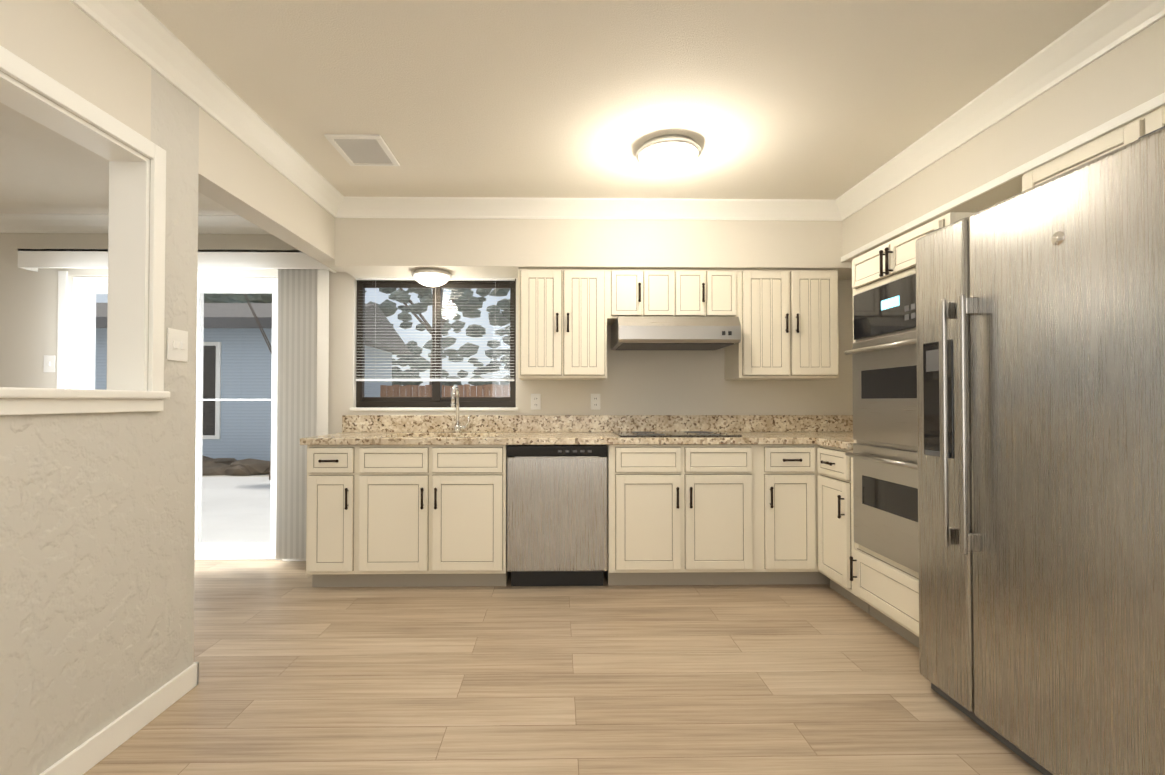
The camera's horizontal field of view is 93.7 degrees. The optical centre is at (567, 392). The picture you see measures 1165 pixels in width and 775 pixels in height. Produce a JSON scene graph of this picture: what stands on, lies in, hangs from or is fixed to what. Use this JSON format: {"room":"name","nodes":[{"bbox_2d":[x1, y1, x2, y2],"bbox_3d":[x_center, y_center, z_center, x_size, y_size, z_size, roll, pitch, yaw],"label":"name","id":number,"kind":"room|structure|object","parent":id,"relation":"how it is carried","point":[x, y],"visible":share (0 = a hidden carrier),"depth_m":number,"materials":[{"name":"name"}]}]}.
{"room":"kitchen","nodes":[
{"label":"kitchen","id":0,"kind":"room"},
{"bbox_2d":[0,0,344,774],"bbox_3d":[-1.542,-0.066,1.118,0.130,2.440,5.580,0,-1,-1],"label":"wall","id":1,"kind":"structure","parent":0,"point":[96,562],"depth_m":1.78,"materials":[{"name":"grey paint"}]},
{"bbox_2d":[0,45,165,390],"bbox_3d":[-1.526,-0.474,0.168,0.162,0.887,3.668,0,-1,-1],"label":"trim","id":2,"kind":"structure","parent":1,"relation":"attached to","point":[128,271],"depth_m":1.93,"materials":[{"name":"white wood"}]},
{"bbox_2d":[0,387,169,414],"bbox_3d":[-1.524,0.004,0.166,0.195,0.073,3.678,0,-1,-1],"label":"sill","id":3,"kind":"structure","parent":1,"relation":"on","point":[24,401],"depth_m":1.62,"materials":[{"name":"white wood"}]},
{"bbox_2d":[39,662,198,774],"bbox_3d":[-1.456,1.097,0.254,0.013,0.090,3.883,0,-1,-1],"label":"baseboard","id":4,"kind":"structure","parent":1,"relation":"attached to","point":[90,753],"depth_m":1.82,"materials":[{"name":"white wood"}]},
{"bbox_2d":[167,328,187,361],"bbox_3d":[-1.488,-0.182,2.086,0.012,0.120,0.110,0,-1,-1],"label":"light switch","id":5,"kind":"object","parent":1,"relation":"attached to","point":[177,345],"visible":1,"depth_m":2.08,"materials":[{"name":"white plastic"}]},
{"bbox_2d":[70,0,343,217],"bbox_3d":[-1.429,-1.235,0.957,0.090,0.108,5.220,0,-1,-1],"label":"crown molding","id":6,"kind":"structure","parent":1,"relation":"attached to","point":[146,36],"depth_m":2.17,"materials":[{"name":"white"}]},
{"bbox_2d":[344,196,842,220],"bbox_3d":[0.196,-1.197,3.550,3.250,0.108,0.090,0,-1,-1],"label":"crown molding","id":7,"kind":"structure","parent":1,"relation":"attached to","point":[354,206],"depth_m":3.55,"materials":[{"name":"white"}]},
{"bbox_2d":[0,233,852,433],"bbox_3d":[-1.667,-0.025,3.976,7.880,2.440,0.140,0,-1,-1],"label":"wall","id":8,"kind":"structure","parent":0,"point":[664,382],"depth_m":3.93,"materials":[{"name":"beige paint"}]},
{"bbox_2d":[43,355,54,371],"bbox_3d":[-3.675,-0.206,3.868,0.080,0.120,0.012,0,-1,-1],"label":"light switch","id":9,"kind":"object","parent":8,"relation":"attached to","point":[49,363],"visible":1,"depth_m":3.87,"materials":[{"name":"white plastic"}]},
{"bbox_2d":[0,213,269,233],"bbox_3d":[-3.625,-1.193,3.844,3.720,0.108,0.090,0,-1,-1],"label":"crown molding","id":10,"kind":"structure","parent":8,"relation":"attached to","point":[9,223],"depth_m":3.85,"materials":[{"name":"white paint"}]},
{"bbox_2d":[57,271,290,560],"bbox_3d":[-2.791,0.165,3.932,1.650,2.060,0.124,0,-1,-1],"label":"door frame","id":11,"kind":"structure","parent":8,"relation":"attached to","point":[85,290],"depth_m":3.94,"materials":[{"name":"white plastic"}]},
{"bbox_2d":[18,249,335,272],"bbox_3d":[-2.722,-0.927,3.835,2.124,0.130,0.128,0,-1,-1],"label":"valance","id":12,"kind":"object","parent":8,"relation":"attached to","point":[34,260],"visible":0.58,"depth_m":3.78,"materials":[{"name":"white wood"}]},
{"bbox_2d":[291,558,305,560],"bbox_3d":[-1.785,1.149,3.880,0.360,0.090,0.013,0,-1,-1],"label":"baseboard","id":13,"kind":"structure","parent":8,"relation":"attached to","point":[298,559],"depth_m":3.87,"materials":[{"name":"white wood"}]},
{"bbox_2d":[276,269,328,558],"bbox_3d":[-2.722,0.093,3.824,2.045,2.120,0.068,0,-1,-1],"label":"vertical blinds","id":14,"kind":"object","parent":8,"relation":"attached to","point":[303,355],"visible":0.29,"depth_m":3.81,"materials":[{"name":"white"}]},
{"bbox_2d":[350,279,517,410],"bbox_3d":[-0.956,-0.359,3.963,1.200,0.972,0.120,0,-1,-1],"label":"window","id":15,"kind":"structure","parent":8,"relation":"in","point":[436,399],"depth_m":3.98,"materials":[{"name":"glass"}]},
{"bbox_2d":[355,278,514,380],"bbox_3d":[-0.956,-0.464,3.940,1.140,0.757,0.028,0,-1,-1],"label":"window blinds","id":16,"kind":"object","parent":15,"relation":"attached to","point":[459,279],"visible":0.75,"depth_m":3.93,"materials":[{"name":"white plastic"}]},
{"bbox_2d":[531,394,540,409],"bbox_3d":[-0.231,0.062,3.925,0.070,0.115,0.008,0,-1,-1],"label":"electrical outlet","id":17,"kind":"object","parent":8,"relation":"attached to","point":[535,401],"visible":1,"depth_m":3.92,"materials":[{"name":"white plastic"}]},
{"bbox_2d":[518,268,609,379],"bbox_3d":[-0.038,-0.461,3.767,0.590,0.726,0.339,0,-1,-1],"label":"upper cabinet","id":18,"kind":"object","parent":8,"relation":"attached to","point":[564,314],"depth_m":3.60,"materials":[{"name":"beige wood"}]},
{"bbox_2d":[591,394,599,409],"bbox_3d":[0.199,0.062,3.933,0.070,0.115,0.008,0,-1,-1],"label":"electrical outlet","id":19,"kind":"object","parent":8,"relation":"attached to","point":[595,401],"visible":1,"depth_m":3.93,"materials":[{"name":"white plastic"}]},
{"bbox_2d":[342,416,852,431],"bbox_3d":[0.249,0.220,3.921,3.710,0.120,0.022,0,-1,-1],"label":"backsplash","id":20,"kind":"structure","parent":8,"relation":"attached to","point":[349,423],"depth_m":3.91,"materials":[{"name":"beige stone"}]},
{"bbox_2d":[611,316,740,349],"bbox_3d":[0.699,-0.396,3.684,0.770,0.176,0.525,0,-1,-1],"label":"range hood","id":21,"kind":"object","parent":8,"relation":"attached to","point":[669,333],"visible":1,"depth_m":3.44,"materials":[{"name":"silver metal"}]},
{"bbox_2d":[610,269,741,324],"bbox_3d":[0.697,-0.658,3.783,0.880,0.331,0.339,0,-1,-1],"label":"upper cabinet","id":22,"kind":"object","parent":8,"relation":"attached to","point":[633,292],"depth_m":3.62,"materials":[{"name":"beige wood"}]},
{"bbox_2d":[725,269,838,379],"bbox_3d":[1.472,-0.461,3.793,0.670,0.726,0.339,0,-1,-1],"label":"upper cabinet","id":23,"kind":"object","parent":8,"relation":"attached to","point":[788,318],"depth_m":3.63,"materials":[{"name":"beige wood"}]},
{"bbox_2d":[0,0,1109,214],"bbox_3d":[-1.619,-1.335,1.206,7.880,0.100,5.720,0,-1,-1],"label":"ceiling","id":24,"kind":"structure","parent":0,"point":[798,99],"depth_m":2.26,"materials":[{"name":"white paint"}]},
{"bbox_2d":[324,134,399,165],"bbox_3d":[-1.057,-1.254,2.834,0.270,0.014,0.340,0,-1,-1],"label":"ceiling vent","id":25,"kind":"object","parent":24,"relation":"in","point":[362,150],"visible":0.98,"depth_m":2.81,"materials":[{"name":"white plastic"}]},
{"bbox_2d":[335,218,851,279],"bbox_3d":[0.307,-1.038,3.775,3.660,0.420,0.360,0,-1,-1],"label":"soffit","id":26,"kind":"structure","parent":24,"relation":"attached to","point":[364,247],"depth_m":3.59,"materials":[{"name":"beige paint"}]},
{"bbox_2d":[411,268,451,286],"bbox_3d":[-0.932,-0.779,3.740,0.270,0.096,0.270,0,-1,-1],"label":"light","id":27,"kind":"object","parent":26,"relation":"attached to","point":[430,277],"visible":1,"depth_m":3.66,"materials":[{"name":"white glass"}]},
{"bbox_2d":[841,92,1164,261],"bbox_3d":[1.833,-0.899,2.444,0.014,0.035,2.350,0,-1,-1],"label":"trim","id":28,"kind":"structure","parent":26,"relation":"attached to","point":[1155,103],"depth_m":2.16,"materials":[{"name":"white wood"}]},
{"bbox_2d":[636,134,700,174],"bbox_3d":[0.514,-1.194,2.801,0.330,0.134,0.330,0,-1,-1],"label":"dome light","id":29,"kind":"object","parent":24,"relation":"attached to","point":[668,154],"visible":1,"depth_m":2.71,"materials":[{"name":"white glass"}]},
{"bbox_2d":[836,0,1164,219],"bbox_3d":[1.796,-1.214,2.397,0.090,0.108,2.272,0,-1,-1],"label":"crown molding","id":30,"kind":"structure","parent":24,"relation":"attached to","point":[1115,22],"depth_m":2.18,"materials":[{"name":"white paint"}]},
{"bbox_2d":[839,16,1164,263],"bbox_3d":[2.001,-1.077,2.432,0.320,0.380,2.340,0,-1,-1],"label":"soffit","id":31,"kind":"structure","parent":24,"relation":"attached to","point":[1125,76],"depth_m":2.22,"materials":[{"name":"beige paint"}]},
{"bbox_2d":[83,560,1042,774],"bbox_3d":[-1.619,1.205,1.169,7.880,0.100,5.720,0,-1,-1],"label":"floor","id":32,"kind":"structure","parent":0,"point":[299,674],"depth_m":2.17,"materials":[{"name":"brown wood"}]},
{"bbox_2d":[300,444,515,586],"bbox_3d":[-0.974,0.754,3.578,1.192,0.872,0.649,0,-1,-1],"label":"base cabinet","id":33,"kind":"object","parent":32,"relation":"on","point":[406,500],"depth_m":3.26,"materials":[{"name":"beige wood"}]},
{"bbox_2d":[300,432,853,443],"bbox_3d":[0.268,0.296,3.603,3.736,0.040,0.656,0,-1,-1],"label":"countertop","id":34,"kind":"structure","parent":33,"relation":"on","point":[343,437],"depth_m":3.29,"materials":[{"name":"beige stone"}]},
{"bbox_2d":[451,384,469,432],"bbox_3d":[-0.743,0.109,3.756,0.116,0.336,0.215,0,-1,-1],"label":"faucet","id":35,"kind":"object","parent":34,"relation":"on","point":[457,428],"depth_m":3.82,"materials":[{"name":"silver metal"}]},
{"bbox_2d":[616,432,739,435],"bbox_3d":[0.700,0.271,3.623,0.760,0.009,0.480,0,-1,-1],"label":"cooktop","id":36,"kind":"object","parent":34,"relation":"in","point":[617,433],"depth_m":3.58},
{"bbox_2d":[507,445,607,585],"bbox_3d":[-0.069,0.756,3.586,0.606,0.868,0.632,0,-1,-1],"label":"dishwasher","id":37,"kind":"object","parent":32,"relation":"on","point":[557,515],"visible":0.98,"depth_m":3.28,"materials":[{"name":"grey metal"}]},
{"bbox_2d":[600,444,763,584],"bbox_3d":[0.694,0.755,3.607,0.908,0.872,0.649,0,-1,-1],"label":"base cabinet","id":38,"kind":"object","parent":32,"relation":"on","point":[679,514],"depth_m":3.29,"materials":[{"name":"beige wood"}]},
{"bbox_2d":[764,444,819,584],"bbox_3d":[1.321,0.755,3.618,0.346,0.872,0.649,0,-1,-1],"label":"base cabinet","id":39,"kind":"object","parent":32,"relation":"on","point":[790,470],"depth_m":3.30,"materials":[{"name":"beige wood"}]},
{"bbox_2d":[817,444,868,613],"bbox_3d":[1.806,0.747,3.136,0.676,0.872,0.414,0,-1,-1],"label":"base cabinet","id":40,"kind":"object","parent":32,"relation":"on","point":[836,545],"visible":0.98,"depth_m":3.08,"materials":[{"name":"beige wood"}]},
{"bbox_2d":[845,212,975,647],"bbox_3d":[1.803,0.225,2.565,0.702,1.900,0.735,0,-1,-1],"label":"tall cabinet","id":41,"kind":"object","parent":32,"relation":"on","point":[883,352],"visible":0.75,"depth_m":2.58,"materials":[{"name":"beige wood"}]},
{"bbox_2d":[845,273,918,572],"bbox_3d":[1.790,0.130,2.566,0.676,1.320,0.669,0,-1,-1],"label":"oven","id":42,"kind":"object","parent":41,"relation":"in","point":[884,347],"depth_m":2.58,"materials":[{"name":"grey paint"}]},
{"bbox_2d":[916,126,1164,774],"bbox_3d":[1.742,0.264,1.715,0.822,1.797,0.930,0,-1,-1],"label":"refrigerator","id":43,"kind":"object","parent":32,"relation":"on","point":[1040,325],"visible":1,"depth_m":1.57,"materials":[{"name":"grey metal"}]},
{"label":"outside","id":44,"kind":"structure","parent":0,"visible":0},
{"bbox_2d":[202,473,270,542],"bbox_3d":[-0.361,1.574,24.491,60.000,0.080,40.880,0,-1,-1],"label":"ground","id":45,"kind":"structure","parent":44,"point":[251,490],"depth_m":5.98,"materials":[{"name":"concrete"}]},
{"bbox_2d":[202,456,269,475],"bbox_3d":[-6.797,1.228,9.031,5.099,0.416,0.971,0,-1,-1],"label":"pile","id":46,"kind":"object","parent":45,"relation":"on","point":[227,469],"depth_m":8.71,"materials":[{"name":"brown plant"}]},
{"bbox_2d":[204,293,271,479],"bbox_3d":[-4.516,-0.665,8.284,2.383,3.940,1.230,0,-1,-1],"label":"tree","id":47,"kind":"object","parent":45,"relation":"on","point":[245,297],"depth_m":8.21,"materials":[{"name":"brown plant"}]},
{"bbox_2d":[204,294,271,302],"bbox_3d":[-14.408,-3.475,21.003,10.394,9.930,5.395,0,-1,-1],"label":"tree","id":48,"kind":"object","parent":45,"relation":"on","point":[220,299],"depth_m":19.09,"materials":[{"name":"brown plant"}]},
{"bbox_2d":[95,303,412,460],"bbox_3d":[-9.951,-0.339,12.290,11.200,3.390,6.200,0,-1,-1],"label":"house","id":49,"kind":"structure","parent":45,"relation":"on","point":[226,343],"depth_m":9.86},
{"bbox_2d":[365,288,509,389],"bbox_3d":[-4.770,-2.630,19.443,8.272,8.199,4.293,0,-1,-1],"label":"tree","id":50,"kind":"object","parent":45,"relation":"on","point":[464,300],"depth_m":19.06,"materials":[{"name":"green plant"}]},
{"bbox_2d":[380,384,509,396],"bbox_3d":[2.846,0.583,12.527,14.200,1.565,0.060,0,-1,-1],"label":"fence","id":51,"kind":"object","parent":45,"relation":"on","point":[483,393],"depth_m":12.41,"materials":[{"name":"brown wood"}]},
{"bbox_3d":[2.228,-0.045,2.553,0.140,2.440,2.840,0,-1,-1],"label":"wall","id":52,"kind":"structure","parent":0,"visible":0},
{"bbox_2d":[1022,105,1164,191],"bbox_3d":[2.000,-0.769,1.741,0.338,0.252,0.943,0,-1,-1],"label":"upper cabinet","id":53,"kind":"object","parent":52,"relation":"attached to","point":[1127,133],"visible":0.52,"depth_m":1.89,"materials":[{"name":"beige wood"}]}
]}

